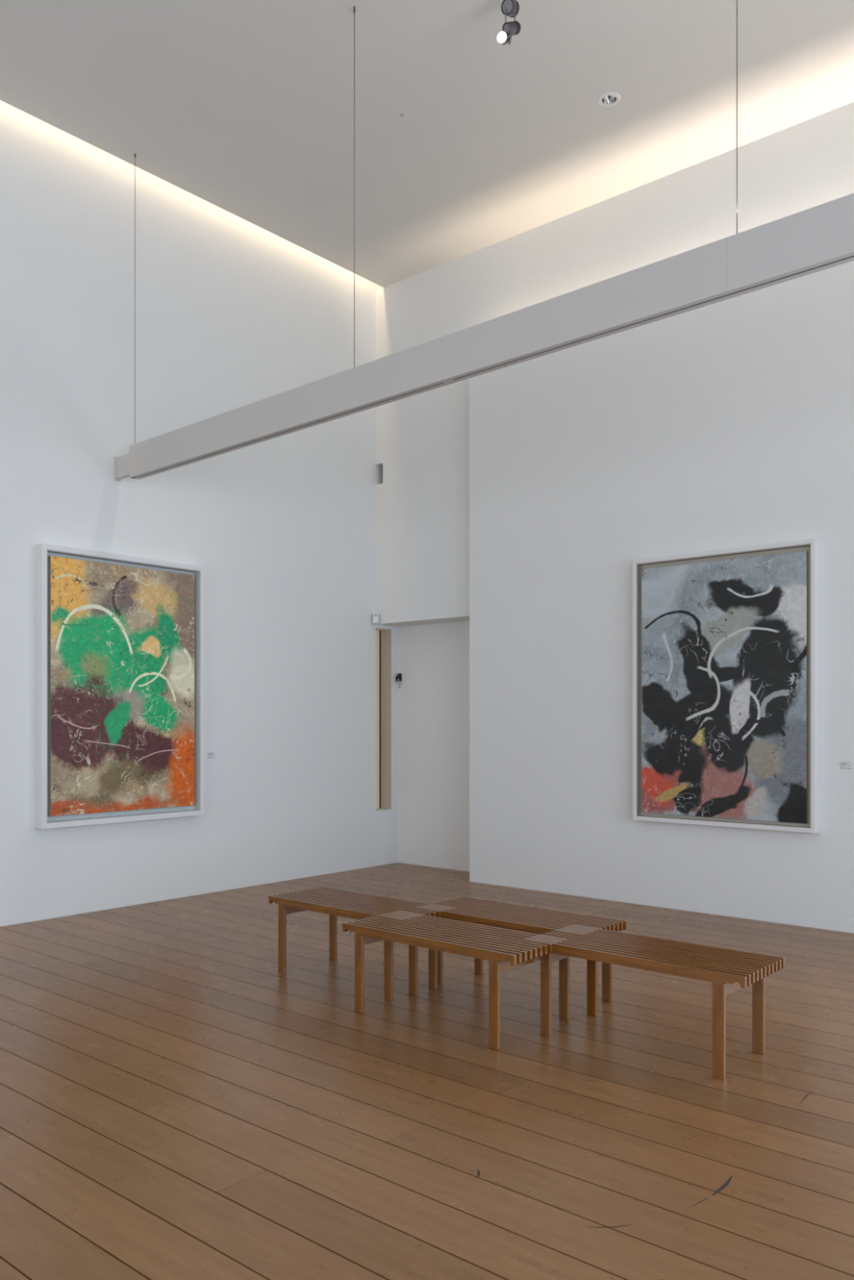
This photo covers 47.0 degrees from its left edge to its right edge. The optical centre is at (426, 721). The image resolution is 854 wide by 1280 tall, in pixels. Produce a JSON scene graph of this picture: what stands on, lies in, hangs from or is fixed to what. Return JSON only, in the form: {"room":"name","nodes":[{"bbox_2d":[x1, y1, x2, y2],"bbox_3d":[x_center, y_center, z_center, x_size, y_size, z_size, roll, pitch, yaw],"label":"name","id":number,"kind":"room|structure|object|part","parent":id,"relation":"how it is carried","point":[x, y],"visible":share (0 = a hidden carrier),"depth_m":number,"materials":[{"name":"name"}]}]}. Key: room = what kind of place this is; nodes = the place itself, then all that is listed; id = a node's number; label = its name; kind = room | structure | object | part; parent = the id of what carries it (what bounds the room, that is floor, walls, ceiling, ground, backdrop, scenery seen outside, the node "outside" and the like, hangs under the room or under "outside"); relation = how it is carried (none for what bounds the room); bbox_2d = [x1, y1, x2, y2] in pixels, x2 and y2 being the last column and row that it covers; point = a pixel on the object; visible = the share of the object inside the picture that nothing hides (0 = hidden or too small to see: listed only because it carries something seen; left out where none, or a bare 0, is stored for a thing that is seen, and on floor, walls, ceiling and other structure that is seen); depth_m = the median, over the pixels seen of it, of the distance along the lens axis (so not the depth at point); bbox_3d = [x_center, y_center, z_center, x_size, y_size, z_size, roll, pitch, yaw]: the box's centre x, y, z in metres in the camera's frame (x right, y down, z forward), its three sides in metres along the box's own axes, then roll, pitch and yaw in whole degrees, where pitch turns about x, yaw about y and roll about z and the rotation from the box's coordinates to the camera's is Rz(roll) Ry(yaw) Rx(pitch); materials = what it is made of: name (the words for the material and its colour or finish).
{"room":"museum","nodes":[
{"label":"museum","id":0,"kind":"room"},
{"bbox_2d":[0,100,397,926],"bbox_3d":[-4.479,-1.620,5.481,0.300,6.140,12.468,0,0,41],"label":"wall","id":1,"kind":"structure","parent":0,"point":[231,313],"depth_m":8.23,"materials":[{"name":"white paint"}]},
{"bbox_2d":[35,543,204,829],"bbox_3d":[-2.350,-0.257,7.651,0.099,2.065,1.424,0,0,41],"label":"framed painting","id":2,"kind":"object","parent":1,"relation":"attached to","point":[120,639],"visible":1,"depth_m":7.58,"materials":[{"name":"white paint"}]},
{"bbox_2d":[372,613,378,624],"bbox_3d":[-0.512,-1.029,9.796,0.064,0.108,0.048,0,0,-4],"label":"sensor","id":3,"kind":"object","parent":1,"relation":"attached to","point":[375,615],"visible":1,"depth_m":9.78,"materials":[{"name":"white plastic"}]},
{"bbox_2d":[375,629,391,808],"bbox_3d":[-0.509,-0.025,10.007,0.178,1.837,0.236,0,0,41],"label":"window","id":4,"kind":"structure","parent":1,"relation":"in","point":[383,637],"depth_m":10.10,"materials":[{"name":"grey metal"}]},
{"bbox_2d":[375,630,378,808],"bbox_3d":[-0.573,-0.025,10.057,0.015,1.837,0.229,0,0,41],"label":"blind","id":5,"kind":"object","parent":4,"relation":"attached to","point":[376,631],"depth_m":10.11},
{"bbox_3d":[-0.483,-0.025,10.134,0.020,1.837,0.008,0,0,41],"label":"frame","id":6,"kind":"part","parent":4,"relation":"part of","materials":[{"name":"beige wood"}]},
{"bbox_2d":[0,862,853,1279],"bbox_3d":[0.090,1.510,1.638,12.600,0.121,13.200,0,0,41],"label":"floor","id":7,"kind":"structure","parent":0,"point":[176,1104],"depth_m":3.71,"materials":[{"name":"brown wood"}]},
{"bbox_2d":[268,886,455,999],"bbox_3d":[-0.387,1.234,5.559,1.066,0.432,0.426,0,0,41],"label":"slatted bench","id":8,"kind":"object","parent":7,"relation":"on","point":[333,902],"visible":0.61,"depth_m":5.56,"materials":[{"name":"brown wood"}]},
{"bbox_3d":[-0.837,1.249,5.679,0.050,0.402,0.020,0,0,41],"label":"leg","id":9,"kind":"part","parent":8,"relation":"part of","materials":[{"name":"brown wood"}]},
{"bbox_3d":[-0.699,1.089,5.828,0.022,0.052,0.385,0,0,41],"label":"cross rail","id":10,"kind":"part","parent":8,"relation":"part of","materials":[{"name":"brown wood"}]},
{"bbox_3d":[-0.572,1.249,5.987,0.050,0.402,0.020,0,0,41],"label":"leg","id":11,"kind":"part","parent":8,"relation":"part of","materials":[{"name":"brown wood"}]},
{"bbox_3d":[-0.387,1.041,5.559,1.066,0.046,0.425,0,0,41],"label":"slatted seat","id":12,"kind":"part","parent":8,"relation":"part of","materials":[{"name":"brown wood"}]},
{"bbox_3d":[-0.201,1.249,5.131,0.050,0.402,0.020,0,0,41],"label":"leg","id":13,"kind":"part","parent":8,"relation":"part of","materials":[{"name":"brown wood"}]},
{"bbox_3d":[0.064,1.249,5.439,0.050,0.402,0.020,0,0,41],"label":"leg","id":14,"kind":"part","parent":8,"relation":"part of","materials":[{"name":"brown wood"}]},
{"bbox_2d":[342,911,566,1050],"bbox_3d":[0.114,1.234,4.782,1.066,0.432,0.426,0,0,41],"label":"slatted bench","id":15,"kind":"object","parent":7,"relation":"on","point":[504,949],"visible":0.89,"depth_m":4.69,"materials":[{"name":"brown wood"}]},
{"bbox_3d":[-0.337,1.249,4.901,0.050,0.402,0.020,0,0,41],"label":"leg","id":16,"kind":"part","parent":15,"relation":"part of","materials":[{"name":"brown wood"}]},
{"bbox_3d":[-0.199,1.089,5.050,0.022,0.052,0.385,0,0,41],"label":"cross rail","id":17,"kind":"part","parent":15,"relation":"part of","materials":[{"name":"brown wood"}]},
{"bbox_3d":[-0.072,1.249,5.210,0.050,0.402,0.020,0,0,41],"label":"leg","id":18,"kind":"part","parent":15,"relation":"part of","materials":[{"name":"brown wood"}]},
{"bbox_3d":[0.114,1.041,4.782,1.066,0.046,0.425,0,0,41],"label":"slatted seat","id":19,"kind":"part","parent":15,"relation":"part of","materials":[{"name":"brown wood"}]},
{"bbox_3d":[0.299,1.249,4.354,0.050,0.402,0.020,0,0,41],"label":"leg","id":20,"kind":"part","parent":15,"relation":"part of","materials":[{"name":"brown wood"}]},
{"bbox_3d":[0.438,1.089,4.503,0.022,0.052,0.385,0,0,41],"label":"cross rail","id":21,"kind":"part","parent":15,"relation":"part of","materials":[{"name":"brown wood"}]},
{"bbox_2d":[417,896,626,1020],"bbox_3d":[0.483,1.234,5.212,1.066,0.432,0.426,0,0,41],"label":"slatted bench","id":22,"kind":"object","parent":7,"relation":"on","point":[530,919],"visible":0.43,"depth_m":5.10,"materials":[{"name":"brown wood"}]},
{"bbox_3d":[0.032,1.249,5.331,0.050,0.402,0.020,0,0,41],"label":"leg","id":23,"kind":"part","parent":22,"relation":"part of","materials":[{"name":"brown wood"}]},
{"bbox_3d":[0.297,1.249,5.639,0.050,0.402,0.020,0,0,41],"label":"leg","id":24,"kind":"part","parent":22,"relation":"part of","materials":[{"name":"brown wood"}]},
{"bbox_3d":[0.483,1.041,5.212,1.066,0.046,0.425,0,0,41],"label":"slatted seat","id":25,"kind":"part","parent":22,"relation":"part of","materials":[{"name":"brown wood"}]},
{"bbox_3d":[0.669,1.249,4.784,0.050,0.402,0.020,0,0,41],"label":"leg","id":26,"kind":"part","parent":22,"relation":"part of","materials":[{"name":"brown wood"}]},
{"bbox_3d":[0.934,1.249,5.092,0.050,0.402,0.020,0,0,41],"label":"leg","id":27,"kind":"part","parent":22,"relation":"part of","materials":[{"name":"brown wood"}]},
{"bbox_2d":[526,924,784,1079],"bbox_3d":[1.002,1.234,4.418,1.066,0.432,0.426,0,0,41],"label":"slatted bench","id":28,"kind":"object","parent":7,"relation":"on","point":[729,971],"visible":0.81,"depth_m":4.29,"materials":[{"name":"brown wood"}]},
{"bbox_3d":[0.551,1.249,4.538,0.050,0.402,0.020,0,0,41],"label":"leg","id":29,"kind":"part","parent":28,"relation":"part of","materials":[{"name":"brown wood"}]},
{"bbox_3d":[0.689,1.089,4.687,0.022,0.052,0.385,0,0,41],"label":"cross rail","id":30,"kind":"part","parent":28,"relation":"part of","materials":[{"name":"brown wood"}]},
{"bbox_3d":[0.816,1.249,4.846,0.050,0.402,0.020,0,0,41],"label":"leg","id":31,"kind":"part","parent":28,"relation":"part of","materials":[{"name":"brown wood"}]},
{"bbox_3d":[1.002,1.041,4.418,1.066,0.046,0.425,0,0,41],"label":"slatted seat","id":32,"kind":"part","parent":28,"relation":"part of","materials":[{"name":"brown wood"}]},
{"bbox_3d":[1.187,1.249,3.991,0.050,0.402,0.020,0,0,41],"label":"leg","id":33,"kind":"part","parent":28,"relation":"part of","materials":[{"name":"brown wood"}]},
{"bbox_3d":[1.326,1.089,4.139,0.022,0.052,0.385,0,0,41],"label":"cross rail","id":34,"kind":"part","parent":28,"relation":"part of","materials":[{"name":"brown wood"}]},
{"bbox_3d":[1.452,1.249,4.299,0.050,0.402,0.020,0,0,41],"label":"leg","id":35,"kind":"part","parent":28,"relation":"part of","materials":[{"name":"brown wood"}]},
{"bbox_2d":[0,0,853,287],"bbox_3d":[0.090,-4.560,1.638,12.600,0.460,13.200,0,0,41],"label":"ceiling","id":36,"kind":"structure","parent":0,"point":[246,108],"depth_m":6.81,"materials":[{"name":"paint"}]},
{"bbox_2d":[114,0,853,481],"bbox_3d":[1.159,-3.091,4.569,9.439,2.477,0.080,0,0,41],"label":"beam","id":37,"kind":"structure","parent":36,"relation":"hanging from","point":[819,237],"depth_m":5.02,"materials":[{"name":"grey paint"}]},
{"bbox_2d":[497,0,520,44],"bbox_3d":[0.487,-4.157,5.779,0.120,0.346,0.114,0,0,26],"label":"ceiling spotlight","id":38,"kind":"object","parent":36,"relation":"hanging from","point":[510,8],"visible":1,"depth_m":5.76,"materials":[{"name":"grey metal"}]},
{"bbox_3d":[0.439,-4.013,5.752,0.057,0.055,0.020,0,0,23],"label":"bulb","id":39,"kind":"part","parent":38,"relation":"part of","materials":[{"name":"white glass"}]},
{"bbox_2d":[597,92,620,106],"bbox_3d":[1.267,-4.374,6.825,0.156,0.100,0.156,0,0,41],"label":"recessed light","id":40,"kind":"object","parent":36,"relation":"in","point":[607,98],"visible":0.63,"depth_m":6.85,"materials":[{"name":"white paint"}]},
{"bbox_2d":[375,102,853,871],"bbox_3d":[4.008,-1.620,6.285,12.120,6.140,0.483,0,0,41],"label":"wall","id":41,"kind":"structure","parent":0,"point":[422,440],"depth_m":9.27,"materials":[{"name":"white paint"}]},
{"bbox_2d":[395,672,402,688],"bbox_3d":[-0.286,-0.425,10.063,0.060,0.151,0.050,0,0,41],"label":"wall device","id":42,"kind":"object","parent":41,"relation":"attached to","point":[399,677],"visible":1,"depth_m":10.05,"materials":[{"name":"black plastic"}]},
{"bbox_2d":[469,260,853,933],"bbox_3d":[4.523,-0.958,5.658,10.520,4.815,0.458,0,0,41],"label":"wall","id":43,"kind":"structure","parent":0,"point":[728,424],"depth_m":7.84,"materials":[{"name":"white paint"}]},
{"bbox_2d":[632,538,818,833],"bbox_3d":[2.186,-0.249,7.314,1.418,2.050,0.080,0,0,41],"label":"framed painting","id":44,"kind":"object","parent":43,"relation":"attached to","point":[726,642],"visible":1,"depth_m":7.28,"materials":[{"name":"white paint"}]}
]}

